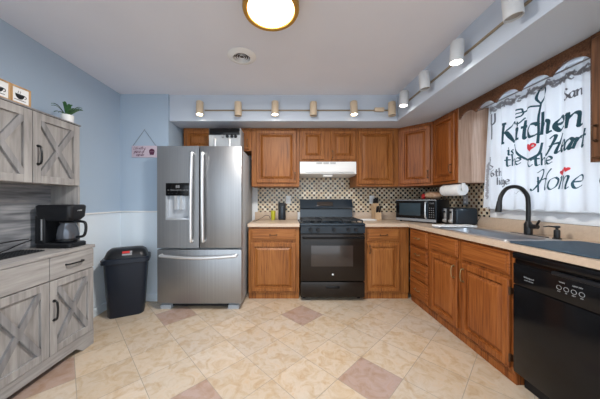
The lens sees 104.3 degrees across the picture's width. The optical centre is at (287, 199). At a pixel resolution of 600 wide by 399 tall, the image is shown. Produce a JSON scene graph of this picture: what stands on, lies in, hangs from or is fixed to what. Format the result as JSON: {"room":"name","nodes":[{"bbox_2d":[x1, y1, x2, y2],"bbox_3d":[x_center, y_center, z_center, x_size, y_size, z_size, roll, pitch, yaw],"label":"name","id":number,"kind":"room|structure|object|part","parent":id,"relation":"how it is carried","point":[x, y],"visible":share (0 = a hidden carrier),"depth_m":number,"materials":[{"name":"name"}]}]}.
{"room":"kitchen","nodes":[
{"label":"kitchen","id":0,"kind":"room"},
{"bbox_2d":[0,18,119,212],"bbox_3d":[-2.030,-0.030,1.150,0.100,2.440,4.700,0,0,0],"label":"wall","id":1,"kind":"structure","parent":0,"point":[25,63],"depth_m":2.25,"materials":[{"name":"blue paint"}]},
{"bbox_2d":[93,302,106,317],"bbox_3d":[-1.967,1.147,2.345,0.014,0.085,0.770,0,0,0],"label":"baseboard","id":2,"kind":"structure","parent":1,"relation":"attached to","point":[98,310],"depth_m":2.42,"materials":[{"name":"paint"}]},
{"bbox_2d":[80,212,160,308],"bbox_3d":[-1.696,0.667,2.355,0.567,1.045,0.790,0,0,0],"label":"wainscoting","id":3,"kind":"structure","parent":1,"relation":"attached to","point":[107,231],"depth_m":2.70,"materials":[{"name":"paint"}]},
{"bbox_2d":[85,211,156,214],"bbox_3d":[-1.696,0.137,2.355,0.567,0.017,0.790,0,0,0],"label":"trim","id":4,"kind":"structure","parent":1,"relation":"attached to","point":[110,211],"depth_m":2.62,"materials":[{"name":"white paint"}]},
{"bbox_2d":[120,94,183,210],"bbox_3d":[-1.696,-0.030,3.075,0.568,2.440,0.650,0,0,0],"label":"wall","id":5,"kind":"structure","parent":0,"point":[138,112],"depth_m":2.75,"materials":[{"name":"blue paint"}]},
{"bbox_2d":[132,129,156,157],"bbox_3d":[-1.690,-0.666,2.741,0.294,0.332,0.012,0,0,0],"label":"hanging sign","id":6,"kind":"object","parent":5,"relation":"attached to","point":[137,151],"visible":1,"depth_m":2.74,"materials":[{"name":"pink"}]},
{"bbox_2d":[134,146,154,156],"bbox_3d":[-1.689,-0.570,2.736,0.248,0.121,0.001,0,0,0],"label":"print","id":7,"kind":"object","parent":6,"relation":"attached to","point":[139,151],"depth_m":2.74,"materials":[{"name":"pink paint"}]},
{"bbox_2d":[146,294,156,300],"bbox_3d":[-1.694,1.147,2.737,0.561,0.085,0.014,0,0,0],"label":"baseboard","id":8,"kind":"structure","parent":5,"relation":"attached to","point":[149,297],"depth_m":2.73,"materials":[{"name":"paint"}]},
{"bbox_2d":[170,0,599,129],"bbox_3d":[0.325,-1.095,1.100,3.471,0.310,4.600,0,0,0],"label":"soffit","id":9,"kind":"object","parent":5,"relation":"attached to","point":[547,28],"depth_m":2.00,"materials":[{"name":"paint"}]},
{"bbox_2d":[196,100,395,116],"bbox_3d":[0.091,-1.060,2.713,2.310,0.169,0.122,0,0,0],"label":"track light","id":10,"kind":"object","parent":9,"relation":"attached to","point":[238,110],"visible":1,"depth_m":2.67,"materials":[{"name":"brown"}]},
{"bbox_2d":[399,0,531,106],"bbox_3d":[1.234,-1.065,1.600,0.131,0.158,1.960,0,0,0],"label":"track light","id":11,"kind":"object","parent":9,"relation":"attached to","point":[512,10],"visible":1,"depth_m":1.64,"materials":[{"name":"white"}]},
{"bbox_3d":[1.215,-1.007,1.680,0.077,0.014,0.077,0,0,0],"label":"bulb","id":12,"kind":"part","parent":11,"relation":"part of","materials":[{"name":"white"}]},
{"bbox_3d":[1.224,-1.006,1.265,0.077,0.016,0.077,0,0,0],"label":"bulb","id":13,"kind":"part","parent":11,"relation":"part of","materials":[{"name":"grey"}]},
{"bbox_2d":[0,0,494,94],"bbox_3d":[0.040,-1.290,1.150,4.240,0.080,4.700,0,0,0],"label":"ceiling","id":14,"kind":"structure","parent":0,"point":[171,47],"depth_m":1.85,"materials":[{"name":"paint"}]},
{"bbox_2d":[227,47,255,64],"bbox_3d":[-0.400,-1.238,2.020,0.248,0.021,0.248,0,0,0],"label":"ceiling vent","id":15,"kind":"object","parent":14,"relation":"in","point":[239,55],"visible":1,"depth_m":2.00,"materials":[{"name":"white plastic"}]},
{"bbox_2d":[242,0,298,30],"bbox_3d":[-0.107,-1.205,1.465,0.356,0.090,0.356,0,0,0],"label":"ceiling light","id":16,"kind":"object","parent":14,"relation":"attached to","point":[267,15],"visible":1,"depth_m":1.46,"materials":[{"name":"gold metal"}]},
{"bbox_2d":[6,282,538,398],"bbox_3d":[0.040,1.220,1.100,4.040,0.060,4.600,0,0,0],"label":"floor","id":17,"kind":"structure","parent":0,"point":[308,347],"depth_m":1.75,"materials":[{"name":"stone"}]},
{"bbox_2d":[0,96,94,398],"bbox_3d":[-1.774,0.284,1.395,0.396,1.812,1.097,0,0,0],"label":"tall cabinet","id":18,"kind":"object","parent":17,"relation":"on","point":[46,297],"visible":0.98,"depth_m":1.60,"materials":[{"name":"grey wood"}]},
{"bbox_2d":[0,78,10,99],"bbox_3d":[-1.758,-0.678,1.404,0.045,0.112,0.112,0,0,0],"label":"frame","id":19,"kind":"object","parent":18,"relation":"on","point":[5,86],"visible":0.86,"depth_m":1.44,"materials":[{"name":"brown wood"}]},
{"bbox_2d":[0,239,28,243],"bbox_3d":[-1.905,0.312,1.515,0.058,0.064,0.433,0,0,0],"label":"cord","id":20,"kind":"object","parent":18,"relation":"on","point":[21,239],"visible":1,"depth_m":1.61,"materials":[{"name":"black plastic"}]},
{"bbox_3d":[-1.735,-0.361,1.397,0.020,0.489,0.353,0,0,0],"label":"door","id":21,"kind":"part","parent":18,"relation":"part of","materials":[{"name":"grey wood"}]},
{"bbox_2d":[11,83,30,106],"bbox_3d":[-1.758,-0.678,1.518,0.045,0.112,0.112,0,0,0],"label":"frame","id":22,"kind":"object","parent":18,"relation":"on","point":[20,95],"visible":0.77,"depth_m":1.52,"materials":[{"name":"brown wood"}]},
{"bbox_2d":[14,91,26,102],"bbox_3d":[-1.742,-0.677,1.517,0.004,0.060,0.071,0,0,0],"label":"print","id":23,"kind":"object","parent":22,"relation":"attached to","point":[19,96],"depth_m":1.52,"materials":[{"name":"white paper"}]},
{"bbox_2d":[0,250,44,259],"bbox_3d":[-1.840,0.361,1.480,0.170,0.011,0.400,0,0,0],"label":"tray","id":24,"kind":"object","parent":18,"relation":"on","point":[6,255],"visible":1,"depth_m":1.56,"materials":[{"name":"black metal"}]},
{"bbox_2d":[0,239,31,252],"bbox_3d":[-1.863,0.322,1.523,0.058,0.055,0.446,0,0,-7],"label":"cord","id":25,"kind":"object","parent":24,"relation":"on","point":[31,239],"visible":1,"depth_m":1.58,"materials":[{"name":"black plastic"}]},
{"bbox_3d":[-1.621,0.472,1.218,0.022,0.152,0.710,0,0,0],"label":"drawer","id":26,"kind":"part","parent":18,"relation":"part of","materials":[{"name":"grey wood"}]},
{"bbox_3d":[-1.621,0.808,1.397,0.020,0.507,0.353,0,0,0],"label":"door","id":27,"kind":"part","parent":18,"relation":"part of","materials":[{"name":"grey wood"}]},
{"bbox_3d":[-1.708,-0.310,1.607,0.036,0.144,0.020,0,0,0],"label":"handle","id":28,"kind":"part","parent":18,"relation":"part of","materials":[{"name":"black metal"}]},
{"bbox_3d":[-1.594,0.760,1.603,0.035,0.149,0.020,0,0,0],"label":"handle","id":29,"kind":"part","parent":18,"relation":"part of","materials":[{"name":"black metal"}]},
{"bbox_3d":[-1.735,-0.361,1.754,0.020,0.489,0.353,0,0,0],"label":"door","id":30,"kind":"part","parent":18,"relation":"part of","materials":[{"name":"grey wood"}]},
{"bbox_2d":[35,204,87,247],"bbox_3d":[-1.756,0.202,1.838,0.343,0.330,0.160,0,0,0],"label":"coffee maker","id":31,"kind":"object","parent":18,"relation":"on","point":[56,226],"visible":1,"depth_m":1.77,"materials":[{"name":"black plastic"}]},
{"bbox_3d":[-1.735,0.237,1.838,0.144,0.149,0.144,0,0,0],"label":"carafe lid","id":32,"kind":"part","parent":31,"relation":"part of","materials":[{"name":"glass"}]},
{"bbox_3d":[-1.636,0.230,1.838,0.103,0.142,0.020,0,0,0],"label":"carafe handle","id":33,"kind":"part","parent":31,"relation":"part of","materials":[{"name":"black plastic"}]},
{"bbox_3d":[-1.853,0.126,1.932,0.239,0.481,0.016,0,0,0],"label":"panel","id":34,"kind":"part","parent":18,"relation":"part of","materials":[{"name":"grey wood"}]},
{"bbox_2d":[51,101,82,122],"bbox_3d":[-1.790,-0.708,1.893,0.255,0.170,0.151,0,0,0],"label":"potted plant","id":35,"kind":"object","parent":18,"relation":"on","point":[69,111],"visible":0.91,"depth_m":1.87,"materials":[{"name":"green plant"}]},
{"bbox_3d":[-1.790,-0.654,1.890,0.084,0.064,0.084,0,0,0],"label":"pot","id":36,"kind":"part","parent":35,"relation":"part of","materials":[{"name":"white ceramic"}]},
{"bbox_3d":[-1.621,0.472,1.754,0.022,0.152,0.353,0,0,0],"label":"drawer","id":37,"kind":"part","parent":18,"relation":"part of","materials":[{"name":"grey wood"}]},
{"bbox_3d":[-1.621,0.808,1.754,0.020,0.507,0.353,0,0,0],"label":"door","id":38,"kind":"part","parent":18,"relation":"part of","materials":[{"name":"grey wood"}]},
{"bbox_3d":[-1.593,0.468,1.754,0.035,0.013,0.143,0,0,0],"label":"handle","id":39,"kind":"part","parent":18,"relation":"part of","materials":[{"name":"black metal"}]},
{"bbox_2d":[100,246,150,318],"bbox_3d":[-1.705,0.844,2.475,0.416,0.692,0.304,0,0,-27],"label":"trash bin","id":40,"kind":"object","parent":17,"relation":"on","point":[125,269],"visible":1,"depth_m":2.37,"materials":[{"name":"black plastic"}]},
{"bbox_3d":[-1.705,0.544,2.475,0.368,0.092,0.256,0,0,-27],"label":"swing lid","id":41,"kind":"part","parent":40,"relation":"part of","materials":[{"name":"black plastic"}]},
{"bbox_2d":[157,146,251,308],"bbox_3d":[-0.955,0.297,2.865,0.910,1.785,0.870,0,0,0],"label":"refrigerator","id":42,"kind":"object","parent":17,"relation":"on","point":[204,193],"visible":1,"depth_m":2.51,"materials":[{"name":"grey metal"}]},
{"bbox_3d":[-1.185,-0.032,2.539,0.451,1.100,0.058,0,0,0],"label":"door","id":43,"kind":"part","parent":42,"relation":"part of","materials":[{"name":"metal"}]},
{"bbox_3d":[-1.029,-0.030,2.478,0.044,0.981,0.070,0,0,0],"label":"handle","id":44,"kind":"part","parent":42,"relation":"part of","materials":[{"name":"silver metal"}]},
{"bbox_3d":[-0.955,0.601,2.471,0.836,0.049,0.082,0,0,0],"label":"handle","id":45,"kind":"part","parent":42,"relation":"part of","materials":[{"name":"silver metal"}]},
{"bbox_3d":[-0.955,0.825,2.539,0.910,0.581,0.058,0,0,0],"label":"freezer drawer","id":46,"kind":"part","parent":42,"relation":"part of","materials":[{"name":"metal"}]},
{"bbox_3d":[-0.908,-0.030,2.478,0.038,0.981,0.070,0,0,0],"label":"handle","id":47,"kind":"part","parent":42,"relation":"part of","materials":[{"name":"silver metal"}]},
{"bbox_3d":[-0.726,-0.032,2.539,0.451,1.100,0.058,0,0,0],"label":"door","id":48,"kind":"part","parent":42,"relation":"part of","materials":[{"name":"metal"}]},
{"bbox_2d":[209,128,243,150],"bbox_3d":[-0.762,-0.721,2.900,0.384,0.300,0.260,0,0,0],"label":"countertop oven","id":49,"kind":"object","parent":42,"relation":"on","point":[217,136],"visible":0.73,"depth_m":2.79,"materials":[{"name":"grey metal"}]},
{"bbox_3d":[-0.762,-0.679,2.797,0.344,0.193,0.005,0,0,0],"label":"door","id":50,"kind":"part","parent":49,"relation":"part of","materials":[{"name":"grey metal"}]},
{"bbox_3d":[-0.762,-0.823,2.795,0.368,0.081,0.010,0,0,0],"label":"control panel","id":51,"kind":"part","parent":49,"relation":"part of","materials":[{"name":"black ceramic"}]},
{"bbox_2d":[248,227,298,298],"bbox_3d":[-0.170,0.755,3.068,0.610,0.869,0.644,0,0,0],"label":"base cabinet","id":52,"kind":"object","parent":17,"relation":"on","point":[273,252],"visible":0.98,"depth_m":2.78,"materials":[{"name":"brown wood"}]},
{"bbox_3d":[-0.175,0.416,2.788,0.540,0.137,0.023,0,0,0],"label":"drawer","id":53,"kind":"part","parent":52,"relation":"part of","materials":[{"name":"brown wood"}]},
{"bbox_3d":[-0.175,0.801,2.788,0.540,0.578,0.023,0,0,0],"label":"door","id":54,"kind":"part","parent":52,"relation":"part of","materials":[{"name":"brown wood"}]},
{"bbox_2d":[248,212,299,226],"bbox_3d":[-0.172,0.247,3.080,0.617,0.144,0.636,0,0,0],"label":"countertop","id":55,"kind":"structure","parent":52,"relation":"on","point":[291,220],"depth_m":3.04,"materials":[{"name":"beige laminate"}]},
{"bbox_2d":[271,211,275,219],"bbox_3d":[-0.210,0.214,3.300,0.071,0.130,0.071,0,0,0],"label":"tumbler","id":56,"kind":"object","parent":55,"relation":"on","point":[272,212],"visible":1,"depth_m":3.27,"materials":[{"name":"yellow plastic"}]},
{"bbox_2d":[278,203,285,219],"bbox_3d":[-0.085,0.160,3.308,0.108,0.240,0.101,0,0,0],"label":"coffee grinder","id":57,"kind":"object","parent":55,"relation":"on","point":[281,206],"visible":1,"depth_m":3.26,"materials":[{"name":"black plastic"}]},
{"bbox_2d":[298,199,364,297],"bbox_3d":[0.526,0.590,3.018,0.766,1.200,0.703,0,0,0],"label":"gas stove","id":58,"kind":"object","parent":17,"relation":"on","point":[331,240],"visible":1,"depth_m":2.73,"materials":[{"name":"black metal"}]},
{"bbox_2d":[299,227,363,295],"bbox_3d":[0.526,0.730,3.075,0.754,0.850,0.590,0,0,0],"label":"oven","id":59,"kind":"object","parent":58,"relation":"in","point":[300,233],"depth_m":2.78,"materials":[{"name":"black metal"}]},
{"bbox_2d":[298,219,364,225],"bbox_3d":[0.526,0.289,3.032,0.766,0.030,0.606,0,0,0],"label":"cooktop","id":60,"kind":"object","parent":58,"relation":"in","point":[302,223],"depth_m":2.73,"materials":[{"name":"black"}]},
{"bbox_3d":[0.526,0.352,2.752,0.754,0.092,0.057,0,0,0],"label":"knob panel","id":61,"kind":"part","parent":58,"relation":"part of","materials":[{"name":"grey"}]},
{"bbox_3d":[0.526,1.056,2.758,0.754,0.179,0.042,0,0,0],"label":"storage drawer","id":62,"kind":"part","parent":58,"relation":"part of","materials":[{"name":"black ceramic"}]},
{"bbox_3d":[0.526,1.027,2.735,0.160,0.026,0.008,0,0,0],"label":"handle","id":63,"kind":"part","parent":58,"relation":"part of","materials":[{"name":"black ceramic"}]},
{"bbox_3d":[0.526,0.677,2.757,0.754,0.551,0.044,0,0,0],"label":"oven door","id":64,"kind":"part","parent":58,"relation":"part of","materials":[{"name":"black ceramic"}]},
{"bbox_3d":[0.526,0.438,2.701,0.723,0.023,0.068,0,0,0],"label":"handle","id":65,"kind":"part","parent":58,"relation":"part of","materials":[{"name":"black ceramic"}]},
{"bbox_2d":[363,227,408,298],"bbox_3d":[1.181,0.755,3.068,0.541,0.869,0.644,0,0,0],"label":"base cabinet","id":66,"kind":"object","parent":17,"relation":"on","point":[386,248],"visible":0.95,"depth_m":2.78,"materials":[{"name":"brown wood"}]},
{"bbox_3d":[1.141,0.416,2.788,0.389,0.137,0.023,0,0,0],"label":"drawer","id":67,"kind":"part","parent":66,"relation":"part of","materials":[{"name":"brown wood"}]},
{"bbox_3d":[1.141,0.801,2.788,0.389,0.578,0.023,0,0,0],"label":"door","id":68,"kind":"part","parent":66,"relation":"part of","materials":[{"name":"brown wood"}]},
{"bbox_2d":[410,228,431,315],"bbox_3d":[1.722,0.755,2.579,0.644,0.869,0.394,0,0,0],"label":"base cabinet","id":69,"kind":"object","parent":17,"relation":"on","point":[419,239],"visible":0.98,"depth_m":2.53,"materials":[{"name":"red wood"}]},
{"bbox_3d":[1.442,0.992,2.575,0.023,0.200,0.342,0,0,0],"label":"drawer","id":70,"kind":"part","parent":69,"relation":"part of","materials":[{"name":"red wood"}]},
{"bbox_3d":[1.442,0.785,2.575,0.023,0.186,0.342,0,0,0],"label":"drawer","id":71,"kind":"part","parent":69,"relation":"part of","materials":[{"name":"red wood"}]},
{"bbox_3d":[1.442,0.602,2.575,0.023,0.152,0.342,0,0,0],"label":"drawer","id":72,"kind":"part","parent":69,"relation":"part of","materials":[{"name":"red wood"}]},
{"bbox_3d":[1.442,0.427,2.575,0.023,0.170,0.342,0,0,0],"label":"drawer","id":73,"kind":"part","parent":69,"relation":"part of","materials":[{"name":"red wood"}]},
{"bbox_2d":[430,232,523,384],"bbox_3d":[1.722,0.755,1.938,0.644,0.869,0.885,0,0,0],"label":"base cabinet","id":74,"kind":"object","parent":17,"relation":"on","point":[471,283],"visible":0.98,"depth_m":1.77,"materials":[{"name":"red wood"}]},
{"bbox_3d":[1.442,0.804,2.167,0.023,0.572,0.377,0,0,0],"label":"door","id":75,"kind":"part","parent":74,"relation":"part of","materials":[{"name":"red wood"}]},
{"bbox_3d":[1.442,0.416,2.167,0.023,0.148,0.377,0,0,0],"label":"false drawer","id":76,"kind":"part","parent":74,"relation":"part of","materials":[{"name":"red wood"}]},
{"bbox_2d":[352,212,599,269],"bbox_3d":[1.484,0.247,2.118,1.147,0.144,2.555,0,0,0],"label":"countertop","id":77,"kind":"structure","parent":74,"relation":"on","point":[569,232],"depth_m":1.81,"materials":[{"name":"beige laminate"}]},
{"bbox_2d":[361,219,376,220],"bbox_3d":[1.085,0.270,3.160,0.210,0.018,0.140,0,0,0],"label":"tray","id":78,"kind":"object","parent":77,"relation":"on","point":[361,219],"visible":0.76,"depth_m":3.14,"materials":[{"name":"white ceramic"}]},
{"bbox_2d":[371,198,380,219],"bbox_3d":[1.236,0.123,3.253,0.080,0.314,0.164,0,0,-4],"label":"knife block","id":79,"kind":"object","parent":77,"relation":"on","point":[375,210],"visible":1,"depth_m":3.23,"materials":[{"name":"brown wood"}]},
{"bbox_2d":[396,200,448,223],"bbox_3d":[1.712,0.137,3.001,0.377,0.285,0.500,0,0,-34],"label":"microwave","id":80,"kind":"object","parent":77,"relation":"on","point":[409,210],"visible":0.98,"depth_m":2.85,"materials":[{"name":"black plastic"}]},
{"bbox_3d":[1.550,0.119,2.964,0.010,0.217,0.358,0,0,-33],"label":"door","id":81,"kind":"part","parent":80,"relation":"part of","materials":[{"name":"black glass"}]},
{"bbox_3d":[1.647,0.122,2.792,0.038,0.210,0.016,0,0,-33],"label":"handle","id":82,"kind":"part","parent":80,"relation":"part of","materials":[{"name":"silver metal"}]},
{"bbox_2d":[421,192,441,198],"bbox_3d":[1.813,-0.053,2.942,0.222,0.099,0.107,0,0,35],"label":"bread bag","id":83,"kind":"object","parent":80,"relation":"on","point":[430,195],"visible":0.98,"depth_m":2.91,"materials":[{"name":"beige plastic"}]},
{"bbox_3d":[1.735,0.130,3.015,0.323,0.271,0.500,0,0,-33],"label":"casing","id":84,"kind":"part","parent":80,"relation":"part of","materials":[{"name":"black plastic"}]},
{"bbox_2d":[432,224,476,226],"bbox_3d":[1.700,0.264,2.385,0.384,0.014,0.136,0,0,0],"label":"cutting board","id":85,"kind":"object","parent":77,"relation":"on","point":[436,225],"visible":0.99,"depth_m":2.34,"materials":[{"name":"plastic"}]},
{"bbox_2d":[442,207,476,224],"bbox_3d":[1.890,0.182,2.598,0.284,0.194,0.225,0,0,0],"label":"toaster","id":86,"kind":"object","parent":77,"relation":"on","point":[450,215],"visible":0.94,"depth_m":2.49,"materials":[{"name":"grey"}]},
{"bbox_3d":[1.790,0.182,2.598,0.012,0.174,0.213,0,0,0],"label":"plate","id":87,"kind":"part","parent":86,"relation":"part of","materials":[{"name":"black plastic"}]},
{"bbox_3d":[1.780,0.174,2.541,0.008,0.154,0.042,0,0,0],"label":"lever panel","id":88,"kind":"part","parent":86,"relation":"part of","materials":[{"name":"silver metal"}]},
{"bbox_2d":[432,226,560,240],"bbox_3d":[1.668,0.370,1.992,0.390,0.198,0.850,0,0,0],"label":"sink","id":89,"kind":"object","parent":77,"relation":"in","point":[493,234],"visible":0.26,"depth_m":1.98,"materials":[{"name":"silver metal"}]},
{"bbox_2d":[495,185,548,237],"bbox_3d":[1.780,0.080,1.838,0.283,0.399,0.278,0,0,0],"label":"faucet","id":90,"kind":"object","parent":77,"relation":"on","point":[528,226],"visible":1,"depth_m":1.82,"materials":[{"name":"black metal"}]},
{"bbox_3d":[1.782,0.030,1.838,0.257,0.299,0.029,0,0,0],"label":"spout","id":91,"kind":"part","parent":90,"relation":"part of","materials":[{"name":"black metal"}]},
{"bbox_3d":[1.895,0.276,1.838,0.048,0.008,0.278,0,0,0],"label":"deck plate","id":92,"kind":"part","parent":90,"relation":"part of","materials":[{"name":"black metal"}]},
{"bbox_3d":[1.892,0.186,1.776,0.039,0.073,0.089,0,0,6],"label":"lever","id":93,"kind":"part","parent":90,"relation":"part of","materials":[{"name":"black metal"}]},
{"bbox_2d":[543,225,561,239],"bbox_3d":[1.894,0.231,1.672,0.120,0.097,0.047,0,0,0],"label":"soap dispenser","id":94,"kind":"object","parent":77,"relation":"on","point":[556,233],"visible":0.98,"depth_m":1.66,"materials":[{"name":"black metal"}]},
{"bbox_3d":[1.891,0.198,1.672,0.112,0.031,0.034,0,0,0],"label":"pump spout","id":95,"kind":"part","parent":94,"relation":"part of","materials":[{"name":"black metal"}]},
{"bbox_2d":[510,241,599,258],"bbox_3d":[1.688,0.275,1.318,0.480,0.009,0.452,0,0,0],"label":"drying mat","id":96,"kind":"object","parent":77,"relation":"on","point":[579,248],"visible":1,"depth_m":1.35,"materials":[{"name":"grey fabric"}]},
{"bbox_3d":[1.442,0.804,1.724,0.023,0.572,0.419,0,0,0],"label":"door","id":97,"kind":"part","parent":74,"relation":"part of","materials":[{"name":"red wood"}]},
{"bbox_3d":[1.442,0.416,1.724,0.023,0.148,0.419,0,0,0],"label":"false drawer","id":98,"kind":"part","parent":74,"relation":"part of","materials":[{"name":"red wood"}]},
{"bbox_2d":[512,252,599,398],"bbox_3d":[1.724,0.759,1.186,0.600,0.862,0.594,0,0,0],"label":"dishwasher","id":99,"kind":"object","parent":17,"relation":"on","point":[556,304],"visible":0.99,"depth_m":1.24,"materials":[{"name":"black plastic"}]},
{"bbox_3d":[1.539,1.141,1.186,0.070,0.098,0.592,0,0,0],"label":"toe panel","id":100,"kind":"part","parent":99,"relation":"part of","materials":[{"name":"black plastic"}]},
{"bbox_3d":[1.453,0.427,1.186,0.058,0.199,0.594,0,0,0],"label":"control panel","id":101,"kind":"part","parent":99,"relation":"part of","materials":[{"name":"black plastic"}]},
{"bbox_3d":[1.439,0.394,1.126,0.022,0.020,0.280,0,0,0],"label":"latch handle","id":102,"kind":"part","parent":99,"relation":"part of","materials":[{"name":"black plastic"}]},
{"bbox_2d":[248,156,409,281],"bbox_3d":[0.090,-0.030,3.450,4.140,2.440,0.100,0,0,0],"label":"wall","id":103,"kind":"structure","parent":0,"point":[254,190],"depth_m":3.40,"materials":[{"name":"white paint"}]},
{"bbox_2d":[184,128,251,155],"bbox_3d":[-0.920,-0.789,3.183,0.884,0.298,0.394,0,0,0],"label":"upper cabinet","id":104,"kind":"object","parent":103,"relation":"attached to","point":[192,136],"visible":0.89,"depth_m":3.02,"materials":[{"name":"brown wood"}]},
{"bbox_3d":[-1.135,-0.782,3.027,0.395,0.245,0.023,0,0,0],"label":"door","id":105,"kind":"part","parent":104,"relation":"part of","materials":[{"name":"brown wood"}]},
{"bbox_3d":[-0.705,-0.782,3.027,0.395,0.245,0.023,0,0,0],"label":"door","id":106,"kind":"part","parent":104,"relation":"part of","materials":[{"name":"brown wood"}]},
{"bbox_2d":[252,128,298,187],"bbox_3d":[-0.164,-0.557,3.183,0.624,0.762,0.394,0,0,0],"label":"upper cabinet","id":107,"kind":"object","parent":103,"relation":"attached to","point":[275,151],"visible":1,"depth_m":3.02,"materials":[{"name":"brown wood"}]},
{"bbox_2d":[286,196,290,203],"bbox_3d":[0.005,-0.005,3.388,0.072,0.116,0.008,0,0,0],"label":"outlet","id":108,"kind":"object","parent":103,"relation":"attached to","point":[288,198],"visible":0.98,"depth_m":3.38,"materials":[{"name":"white plastic"}]},
{"bbox_2d":[299,128,355,162],"bbox_3d":[0.521,-0.720,3.183,0.742,0.436,0.394,0,0,0],"label":"upper cabinet","id":109,"kind":"object","parent":103,"relation":"attached to","point":[315,144],"visible":0.95,"depth_m":3.02,"materials":[{"name":"brown wood"}]},
{"bbox_3d":[0.323,-0.714,3.027,0.290,0.377,0.023,0,0,0],"label":"door","id":110,"kind":"part","parent":109,"relation":"part of","materials":[{"name":"brown wood"}]},
{"bbox_2d":[299,162,356,177],"bbox_3d":[0.521,-0.401,3.196,0.732,0.194,0.377,0,0,0],"label":"range hood","id":111,"kind":"object","parent":109,"relation":"attached to","point":[306,169],"visible":1,"depth_m":3.03,"materials":[{"name":"white metal"}]},
{"bbox_3d":[0.715,-0.714,3.027,0.320,0.377,0.023,0,0,0],"label":"door","id":112,"kind":"part","parent":109,"relation":"part of","materials":[{"name":"brown wood"}]},
{"bbox_2d":[258,178,428,211],"bbox_3d":[0.810,-0.168,3.396,2.500,0.685,0.008,0,0,0],"label":"backsplash","id":113,"kind":"structure","parent":103,"relation":"attached to","point":[309,188],"depth_m":3.39,"materials":[{"name":"tile"}]},
{"bbox_2d":[369,196,373,203],"bbox_3d":[1.220,-0.005,3.388,0.072,0.116,0.008,0,0,0],"label":"outlet","id":114,"kind":"object","parent":103,"relation":"attached to","point":[371,198],"visible":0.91,"depth_m":3.38,"materials":[{"name":"white plastic"}]},
{"bbox_2d":[350,128,397,187],"bbox_3d":[1.167,-0.557,3.198,0.547,0.762,0.364,0,0,0],"label":"upper cabinet","id":115,"kind":"object","parent":103,"relation":"attached to","point":[376,148],"visible":0.94,"depth_m":3.02,"materials":[{"name":"brown wood"}]},
{"bbox_3d":[1.141,-0.553,3.027,0.455,0.697,0.023,0,0,0],"label":"door","id":116,"kind":"part","parent":115,"relation":"part of","materials":[{"name":"brown wood"}]},
{"bbox_3d":[2.110,-0.030,1.100,0.100,2.440,4.600,0,0,0],"label":"wall","id":117,"kind":"structure","parent":0,"visible":0},
{"bbox_2d":[390,122,442,187],"bbox_3d":[1.748,-0.557,3.081,0.605,0.762,0.609,0,0,0],"label":"upper cabinet","id":118,"kind":"object","parent":117,"relation":"attached to","point":[415,142],"visible":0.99,"depth_m":2.90,"materials":[{"name":"red wood"}]},
{"bbox_3d":[1.583,-0.553,2.903,0.335,0.697,0.023,0,0,42],"label":"door","id":119,"kind":"part","parent":118,"relation":"part of","materials":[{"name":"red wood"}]},
{"bbox_2d":[429,183,489,216],"bbox_3d":[2.056,-0.018,2.878,0.008,0.385,1.027,0,0,0],"label":"backsplash","id":120,"kind":"structure","parent":117,"relation":"attached to","point":[475,193],"depth_m":2.59,"materials":[{"name":"tile"}]},
{"bbox_2d":[433,108,488,184],"bbox_3d":[1.863,-0.557,2.576,0.374,0.762,0.413,0,0,0],"label":"upper cabinet","id":121,"kind":"object","parent":117,"relation":"attached to","point":[459,146],"visible":0.94,"depth_m":2.37,"materials":[{"name":"red wood"}]},
{"bbox_3d":[1.718,-0.553,2.575,0.023,0.697,0.355,0,0,0],"label":"door","id":122,"kind":"part","parent":121,"relation":"part of","materials":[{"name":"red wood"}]},
{"bbox_2d":[439,183,468,195],"bbox_3d":[1.790,-0.110,2.521,0.124,0.128,0.294,0,0,0],"label":"paper towel roll","id":123,"kind":"object","parent":121,"relation":"attached to","point":[462,189],"visible":1,"depth_m":2.44,"materials":[{"name":"white paper"}]},
{"bbox_3d":[1.892,-0.556,2.372,0.316,0.760,0.003,0,0,0],"label":"panel","id":124,"kind":"part","parent":121,"relation":"part of","materials":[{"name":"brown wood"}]},
{"bbox_2d":[463,195,467,204],"bbox_3d":[2.047,0.000,2.690,0.008,0.116,0.072,0,0,0],"label":"outlet","id":125,"kind":"object","parent":117,"relation":"attached to","point":[465,197],"visible":1,"depth_m":2.69,"materials":[{"name":"grey"}]},
{"bbox_2d":[487,207,599,226],"bbox_3d":[2.065,-0.381,1.843,0.110,1.112,1.025,0,0,0],"label":"window","id":126,"kind":"structure","parent":117,"relation":"in","point":[587,218],"depth_m":1.78,"materials":[{"name":"white paint"}]},
{"bbox_2d":[590,31,599,161],"bbox_3d":[1.863,-0.577,1.074,0.374,0.723,0.520,0,0,0],"label":"upper cabinet","id":127,"kind":"object","parent":117,"relation":"attached to","point":[594,39],"visible":1,"depth_m":1.29,"materials":[{"name":"brown wood"}]},
{"bbox_2d":[459,37,589,119],"bbox_3d":[1.744,-0.876,1.852,0.019,0.122,1.028,0,0,0],"label":"valance","id":128,"kind":"object","parent":127,"relation":"attached to","point":[549,67],"visible":1,"depth_m":1.66,"materials":[{"name":"brown wood"}]},
{"bbox_2d":[478,58,589,110],"bbox_3d":[1.912,-0.900,1.849,0.010,0.010,1.022,0,0,0],"label":"curtain rod","id":129,"kind":"object","parent":127,"relation":"attached to","point":[587,58],"visible":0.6,"depth_m":1.76,"materials":[{"name":"grey"}]},
{"bbox_2d":[483,56,599,212],"bbox_3d":[1.939,-0.422,1.820,0.047,1.012,0.970,0,0,0],"label":"curtain","id":130,"kind":"object","parent":129,"relation":"hanging from","point":[538,136],"visible":0.98,"depth_m":1.74,"materials":[{"name":"white fabric"}]},
{"bbox_3d":[1.691,-0.370,1.289,0.030,0.103,0.018,0,0,0],"label":"handle","id":131,"kind":"part","parent":127,"relation":"part of","materials":[{"name":"brown metal"}]}
]}

